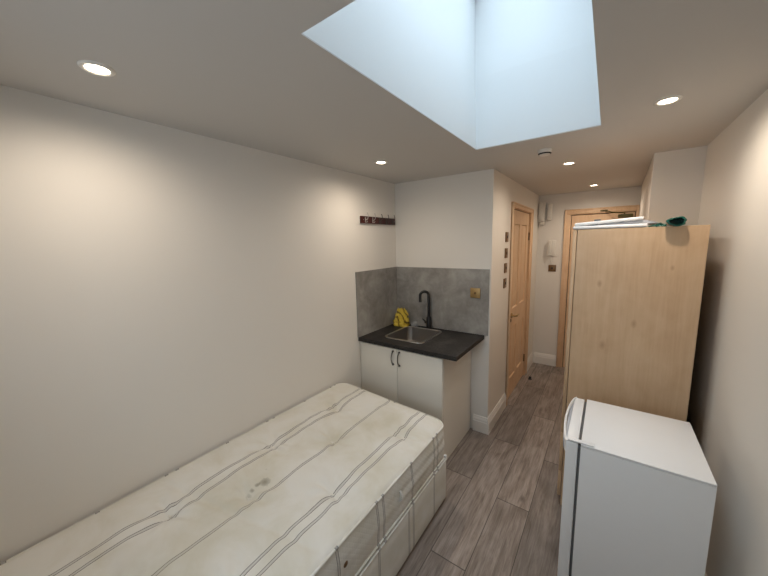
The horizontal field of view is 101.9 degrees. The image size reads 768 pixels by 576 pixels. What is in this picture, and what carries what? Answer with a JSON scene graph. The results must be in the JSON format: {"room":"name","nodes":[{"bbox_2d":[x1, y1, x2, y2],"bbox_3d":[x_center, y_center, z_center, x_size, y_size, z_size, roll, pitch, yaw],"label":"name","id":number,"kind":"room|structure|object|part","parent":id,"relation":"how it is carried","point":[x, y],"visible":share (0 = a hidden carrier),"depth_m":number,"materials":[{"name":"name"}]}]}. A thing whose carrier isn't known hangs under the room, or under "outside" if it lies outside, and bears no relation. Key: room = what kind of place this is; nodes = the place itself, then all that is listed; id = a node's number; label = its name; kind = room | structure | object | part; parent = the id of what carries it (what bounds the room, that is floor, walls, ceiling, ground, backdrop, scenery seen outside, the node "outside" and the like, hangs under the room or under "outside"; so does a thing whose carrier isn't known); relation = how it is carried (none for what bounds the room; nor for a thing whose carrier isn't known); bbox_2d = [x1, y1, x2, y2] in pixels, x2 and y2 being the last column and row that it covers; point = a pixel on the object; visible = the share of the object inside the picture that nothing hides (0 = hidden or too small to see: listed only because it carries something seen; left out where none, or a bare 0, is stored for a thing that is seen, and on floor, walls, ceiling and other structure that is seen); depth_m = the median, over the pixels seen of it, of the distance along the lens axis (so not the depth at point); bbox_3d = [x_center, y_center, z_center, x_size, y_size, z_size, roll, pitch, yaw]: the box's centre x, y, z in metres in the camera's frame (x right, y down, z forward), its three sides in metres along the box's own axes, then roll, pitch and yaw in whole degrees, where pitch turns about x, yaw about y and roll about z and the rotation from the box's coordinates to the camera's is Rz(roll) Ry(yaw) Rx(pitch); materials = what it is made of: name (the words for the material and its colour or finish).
{"room":"studio apartment","nodes":[
{"label":"studio apartment","id":0,"kind":"room"},
{"bbox_2d":[0,85,395,562],"bbox_3d":[-0.884,0.331,1.843,0.100,2.263,3.350,4,10,35],"label":"wall","id":1,"kind":"structure","parent":0,"point":[167,294],"depth_m":1.43,"materials":[{"name":"white paint"}]},
{"bbox_2d":[355,267,396,337],"bbox_3d":[-0.052,0.108,2.893,0.010,0.564,0.614,4,10,35],"label":"backsplash","id":2,"kind":"structure","parent":1,"relation":"attached to","point":[376,290],"depth_m":2.85,"materials":[{"name":"grey tile"}]},
{"bbox_2d":[360,213,394,224],"bbox_3d":[-0.033,-0.620,2.802,0.052,0.088,0.515,4,10,35],"label":"hook rail","id":3,"kind":"object","parent":1,"relation":"attached to","point":[363,219],"visible":1,"depth_m":2.78,"materials":[{"name":"red wood"}]},
{"bbox_2d":[0,0,767,195],"bbox_3d":[0.603,-0.876,1.831,2.380,0.060,5.570,4,10,35],"label":"ceiling","id":4,"kind":"structure","parent":0,"point":[246,73],"depth_m":1.09,"materials":[{"name":"white paint"}]},
{"bbox_2d":[77,60,115,76],"bbox_3d":[-0.896,-0.683,0.973,0.090,0.006,0.090,4,10,35],"label":"recessed light","id":5,"kind":"object","parent":4,"relation":"in","point":[93,67],"visible":1,"depth_m":0.97,"materials":[{"name":"white paint"}]},
{"bbox_2d":[375,160,386,163],"bbox_3d":[-0.021,-0.877,2.178,0.090,0.006,0.090,4,10,35],"label":"recessed light","id":6,"kind":"object","parent":4,"relation":"in","point":[378,161],"visible":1,"depth_m":2.17,"materials":[{"name":"white paint"}]},
{"bbox_2d":[537,148,551,156],"bbox_3d":[1.023,-0.860,1.982,0.084,0.034,0.084,4,10,35],"label":"smoke detector","id":7,"kind":"object","parent":4,"relation":"attached to","point":[546,151],"visible":1,"depth_m":1.95,"materials":[{"name":"white plastic"}]},
{"bbox_2d":[562,161,575,164],"bbox_3d":[1.385,-0.933,2.334,0.090,0.006,0.090,4,10,35],"label":"recessed light","id":8,"kind":"object","parent":4,"relation":"in","point":[571,162],"visible":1,"depth_m":2.33,"materials":[{"name":"white paint"}]},
{"bbox_2d":[654,95,682,105],"bbox_3d":[1.181,-0.779,1.297,0.090,0.006,0.090,4,10,35],"label":"recessed light","id":9,"kind":"object","parent":4,"relation":"in","point":[670,99],"visible":1,"depth_m":1.29,"materials":[{"name":"white paint"}]},
{"bbox_2d":[395,171,478,428],"bbox_3d":[0.451,0.134,2.993,0.918,2.263,0.100,4,10,35],"label":"wall","id":10,"kind":"structure","parent":0,"point":[436,219],"depth_m":2.79,"materials":[{"name":"white paint"}]},
{"bbox_2d":[396,267,489,335],"bbox_3d":[0.502,0.096,2.880,0.925,0.564,0.011,4,10,35],"label":"backsplash","id":11,"kind":"structure","parent":10,"relation":"attached to","point":[452,307],"depth_m":2.82,"materials":[{"name":"grey tile"}]},
{"bbox_2d":[470,288,479,297],"bbox_3d":[0.775,0.044,2.653,0.086,0.086,0.023,4,10,35],"label":"wall switch","id":12,"kind":"object","parent":11,"relation":"attached to","point":[474,292],"visible":1,"depth_m":2.65,"materials":[{"name":"gold metal"}]},
{"bbox_2d":[473,414,486,433],"bbox_3d":[0.862,1.221,2.799,0.126,0.148,0.017,4,10,35],"label":"baseboard","id":13,"kind":"structure","parent":10,"relation":"attached to","point":[479,422],"depth_m":2.79,"materials":[{"name":"white paint"}]},
{"bbox_2d":[303,0,600,148],"bbox_3d":[0.418,-1.180,1.148,0.756,0.856,1.473,4,10,35],"label":"skylight","id":14,"kind":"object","parent":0,"point":[489,73],"depth_m":1.61,"materials":[{"name":"white paint"}]},
{"bbox_2d":[396,363,564,575],"bbox_3d":[0.652,1.434,2.155,2.380,0.080,5.550,4,10,35],"label":"floor","id":15,"kind":"structure","parent":0,"point":[499,514],"depth_m":2.08,"materials":[{"name":"grey laminate"}]},
{"bbox_2d":[357,454,446,575],"bbox_3d":[-0.519,1.346,1.545,0.932,0.322,1.941,4,10,35],"label":"base","id":16,"kind":"object","parent":15,"relation":"on","point":[387,560],"visible":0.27,"depth_m":1.66,"materials":[{"name":"white fabric"}]},
{"bbox_2d":[0,383,444,575],"bbox_3d":[-0.525,1.045,1.503,0.960,0.293,1.969,4,10,35],"label":"bed","id":17,"kind":"object","parent":16,"relation":"on","point":[315,488],"visible":1,"depth_m":1.38,"materials":[{"name":"white fabric"}]},
{"bbox_2d":[360,341,470,458],"bbox_3d":[0.277,0.876,2.771,0.783,0.866,0.627,4,10,35],"label":"base cabinet","id":18,"kind":"object","parent":15,"relation":"on","point":[439,388],"visible":0.7,"depth_m":2.50,"materials":[{"name":"white wood"}]},
{"bbox_3d":[-0.033,0.851,2.655,0.364,0.753,0.018,4,10,35],"label":"door","id":19,"kind":"part","parent":18,"relation":"part of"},
{"bbox_3d":[0.277,0.876,2.434,0.392,0.753,0.018,4,10,35],"label":"door","id":20,"kind":"part","parent":18,"relation":"part of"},
{"bbox_2d":[358,324,483,360],"bbox_3d":[0.318,0.432,2.683,0.896,0.032,0.604,4,10,35],"label":"countertop","id":21,"kind":"structure","parent":18,"relation":"on","point":[451,345],"depth_m":2.51,"materials":[{"name":"grey laminate"}]},
{"bbox_2d":[393,308,409,326],"bbox_3d":[0.169,0.278,3.038,0.186,0.178,0.121,4,10,35],"label":"cloth","id":22,"kind":"object","parent":21,"relation":"on","point":[401,316],"visible":1,"depth_m":3.01,"materials":[{"name":"yellow fabric"}]},
{"bbox_2d":[385,326,441,342],"bbox_3d":[0.265,0.479,2.761,0.384,0.156,0.422,4,10,35],"label":"sink","id":23,"kind":"object","parent":21,"relation":"in","point":[413,334],"visible":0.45,"depth_m":2.92,"materials":[{"name":"metal"}]},
{"bbox_2d":[411,321,417,326],"bbox_3d":[0.296,0.342,3.019,0.086,0.051,0.055,4,10,35],"label":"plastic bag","id":24,"kind":"object","parent":21,"relation":"on","point":[414,323],"visible":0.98,"depth_m":3.00,"materials":[{"name":"plastic"}]},
{"bbox_2d":[419,290,431,328],"bbox_3d":[0.386,0.198,2.912,0.119,0.362,0.059,0,8,11],"label":"tap","id":25,"kind":"object","parent":21,"relation":"on","point":[427,321],"visible":1,"depth_m":2.90,"materials":[{"name":"black metal"}]},
{"bbox_3d":[0.376,0.150,2.898,0.105,0.262,0.027,-2,8,-1],"label":"spout","id":26,"kind":"part","parent":25,"relation":"part of","materials":[{"name":"black metal"}]},
{"bbox_2d":[557,225,710,504],"bbox_3d":[1.536,0.502,2.060,0.583,1.751,0.766,4,10,35],"label":"wardrobe","id":27,"kind":"object","parent":15,"relation":"on","point":[635,294],"visible":0.66,"depth_m":1.67,"materials":[{"name":"brown wood"}]},
{"bbox_3d":[1.348,1.203,2.309,0.019,0.170,0.764,4,10,35],"label":"drawer","id":28,"kind":"part","parent":27,"relation":"part of","materials":[{"name":"brown wood"}]},
{"bbox_3d":[1.343,0.988,2.278,0.019,0.257,0.764,4,10,35],"label":"drawer","id":29,"kind":"part","parent":27,"relation":"part of","materials":[{"name":"brown wood"}]},
{"bbox_3d":[1.214,0.264,2.016,0.019,1.249,0.380,4,10,35],"label":"door","id":30,"kind":"part","parent":27,"relation":"part of","materials":[{"name":"brown wood"}]},
{"bbox_2d":[573,223,647,229],"bbox_3d":[1.322,-0.356,1.835,0.329,0.018,0.384,4,10,35],"label":"board","id":31,"kind":"object","parent":27,"relation":"on","point":[643,224],"visible":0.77,"depth_m":1.68,"materials":[{"name":"plastic"}]},
{"bbox_2d":[575,216,643,225],"bbox_3d":[1.317,-0.384,1.835,0.305,0.037,0.360,4,10,35],"label":"board","id":32,"kind":"object","parent":31,"relation":"on","point":[594,223],"visible":0.67,"depth_m":1.69,"materials":[{"name":"plastic"}]},
{"bbox_2d":[599,220,657,224],"bbox_3d":[1.383,-0.368,1.778,0.255,0.019,0.300,4,10,35],"label":"wedge","id":33,"kind":"object","parent":31,"relation":"on","point":[648,222],"visible":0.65,"depth_m":1.64,"materials":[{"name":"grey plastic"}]},
{"bbox_2d":[648,216,686,226],"bbox_3d":[1.419,-0.330,1.568,0.137,0.048,0.146,4,10,35],"label":"roll","id":34,"kind":"object","parent":27,"relation":"on","point":[681,220],"visible":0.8,"depth_m":1.54,"materials":[{"name":"plastic"}]},
{"bbox_2d":[557,397,716,575],"bbox_3d":[1.093,1.051,1.449,0.476,0.858,0.454,4,10,35],"label":"fridge","id":35,"kind":"object","parent":15,"relation":"on","point":[640,488],"visible":1,"depth_m":1.26,"materials":[{"name":"white metal"}]},
{"bbox_3d":[0.903,0.645,1.520,0.034,0.057,0.448,4,10,35],"label":"handle","id":36,"kind":"part","parent":35,"relation":"part of","materials":[{"name":"white plastic"}]},
{"bbox_3d":[0.936,1.022,1.557,0.044,0.803,0.452,4,10,35],"label":"door","id":37,"kind":"part","parent":35,"relation":"part of","materials":[{"name":"white metal"}]},
{"bbox_3d":[1.115,0.640,1.367,0.398,0.010,0.454,4,10,35],"label":"lid","id":38,"kind":"part","parent":35,"relation":"part of","materials":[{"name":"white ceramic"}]},
{"bbox_2d":[474,169,538,417],"bbox_3d":[1.425,0.044,3.457,0.120,2.263,2.000,4,10,35],"label":"wall","id":39,"kind":"structure","parent":0,"point":[496,191],"depth_m":2.76,"materials":[{"name":"white paint"}]},
{"bbox_2d":[486,393,505,434],"bbox_3d":[1.086,1.189,2.987,0.017,0.148,0.590,4,10,35],"label":"baseboard","id":40,"kind":"structure","parent":39,"relation":"attached to","point":[497,411],"depth_m":2.94,"materials":[{"name":"white paint"}]},
{"bbox_2d":[503,278,506,287],"bbox_3d":[1.138,-0.046,2.926,0.013,0.090,0.084,4,10,35],"label":"light switch","id":41,"kind":"object","parent":39,"relation":"attached to","point":[504,279],"visible":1,"depth_m":2.91,"materials":[{"name":"brown metal"}]},
{"bbox_2d":[505,248,507,257],"bbox_3d":[1.140,-0.325,2.898,0.013,0.090,0.084,4,10,35],"label":"light switch","id":42,"kind":"object","parent":39,"relation":"attached to","point":[506,249],"visible":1,"depth_m":2.89,"materials":[{"name":"brown metal"}]},
{"bbox_2d":[505,232,508,241],"bbox_3d":[1.140,-0.472,2.882,0.013,0.090,0.084,4,10,35],"label":"light switch","id":43,"kind":"object","parent":39,"relation":"attached to","point":[506,233],"visible":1,"depth_m":2.86,"materials":[{"name":"brown metal"}]},
{"bbox_2d":[505,202,533,405],"bbox_3d":[1.493,0.138,3.499,0.174,2.062,0.969,4,10,35],"label":"door","id":44,"kind":"structure","parent":39,"relation":"in","point":[522,217],"depth_m":3.48,"materials":[{"name":"brown wood"}]},
{"bbox_3d":[1.406,0.684,3.416,0.014,0.590,0.252,4,10,35],"label":"panel","id":45,"kind":"part","parent":44,"relation":"part of","materials":[{"name":"brown wood"}]},
{"bbox_3d":[1.385,-0.229,3.285,0.014,0.895,0.252,4,10,35],"label":"panel","id":46,"kind":"part","parent":44,"relation":"part of","materials":[{"name":"brown wood"}]},
{"bbox_3d":[1.605,0.640,3.691,0.014,0.590,0.252,4,10,35],"label":"panel","id":47,"kind":"part","parent":44,"relation":"part of","materials":[{"name":"brown wood"}]},
{"bbox_3d":[1.583,-0.273,3.559,0.014,0.895,0.252,4,10,35],"label":"panel","id":48,"kind":"part","parent":44,"relation":"part of","materials":[{"name":"brown wood"}]},
{"bbox_2d":[527,352,532,370],"bbox_3d":[1.956,0.995,4.191,0.017,0.148,0.449,4,10,35],"label":"baseboard","id":49,"kind":"structure","parent":39,"relation":"attached to","point":[530,358],"depth_m":4.19,"materials":[{"name":"white paint"}]},
{"bbox_2d":[532,186,641,356],"bbox_3d":[2.587,-0.050,3.921,1.462,2.263,0.120,4,10,35],"label":"wall","id":50,"kind":"structure","parent":0,"point":[547,284],"depth_m":4.08,"materials":[{"name":"white paint"}]},
{"bbox_2d":[538,202,545,224],"bbox_3d":[2.044,-0.959,4.037,0.074,0.285,0.088,4,10,35],"label":"meter box","id":51,"kind":"object","parent":50,"relation":"attached to","point":[542,206],"visible":1,"depth_m":4.00,"materials":[{"name":"white plastic"}]},
{"bbox_2d":[533,352,555,366],"bbox_3d":[2.203,0.977,4.278,0.281,0.148,0.017,4,10,35],"label":"baseboard","id":52,"kind":"structure","parent":50,"relation":"attached to","point":[546,359],"depth_m":4.27,"materials":[{"name":"white paint"}]},
{"bbox_2d":[547,203,552,220],"bbox_3d":[2.126,-0.978,3.998,0.056,0.220,0.050,4,10,35],"label":"door chime","id":53,"kind":"object","parent":50,"relation":"attached to","point":[549,209],"visible":1,"depth_m":3.98,"materials":[{"name":"white plastic"}]},
{"bbox_2d":[548,265,555,271],"bbox_3d":[2.203,-0.259,4.081,0.088,0.088,0.013,4,10,35],"label":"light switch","id":54,"kind":"object","parent":50,"relation":"attached to","point":[552,268],"visible":1,"depth_m":4.08,"materials":[{"name":"brown metal"}]},
{"bbox_2d":[548,240,555,264],"bbox_3d":[2.172,-0.457,4.042,0.090,0.317,0.062,4,10,35],"label":"phone","id":55,"kind":"object","parent":50,"relation":"attached to","point":[552,243],"visible":1,"depth_m":4.03,"materials":[{"name":"white plastic"}]},
{"bbox_2d":[556,205,639,366],"bbox_3d":[2.592,0.064,3.844,0.729,2.060,0.246,4,10,35],"label":"door","id":56,"kind":"structure","parent":50,"relation":"in","point":[572,216],"depth_m":3.94,"materials":[{"name":"brown wood"}]},
{"bbox_2d":[639,146,706,226],"bbox_3d":[2.504,0.104,2.863,0.354,2.263,1.716,4,10,35],"label":"wall","id":57,"kind":"structure","parent":0,"point":[672,185],"depth_m":2.08,"materials":[{"name":"white paint"}]},
{"bbox_2d":[686,89,767,575],"bbox_3d":[1.054,0.459,0.640,0.100,2.263,3.634,4,10,35],"label":"wall","id":58,"kind":"structure","parent":0,"point":[727,414],"depth_m":1.31,"materials":[{"name":"white paint"}]}
]}

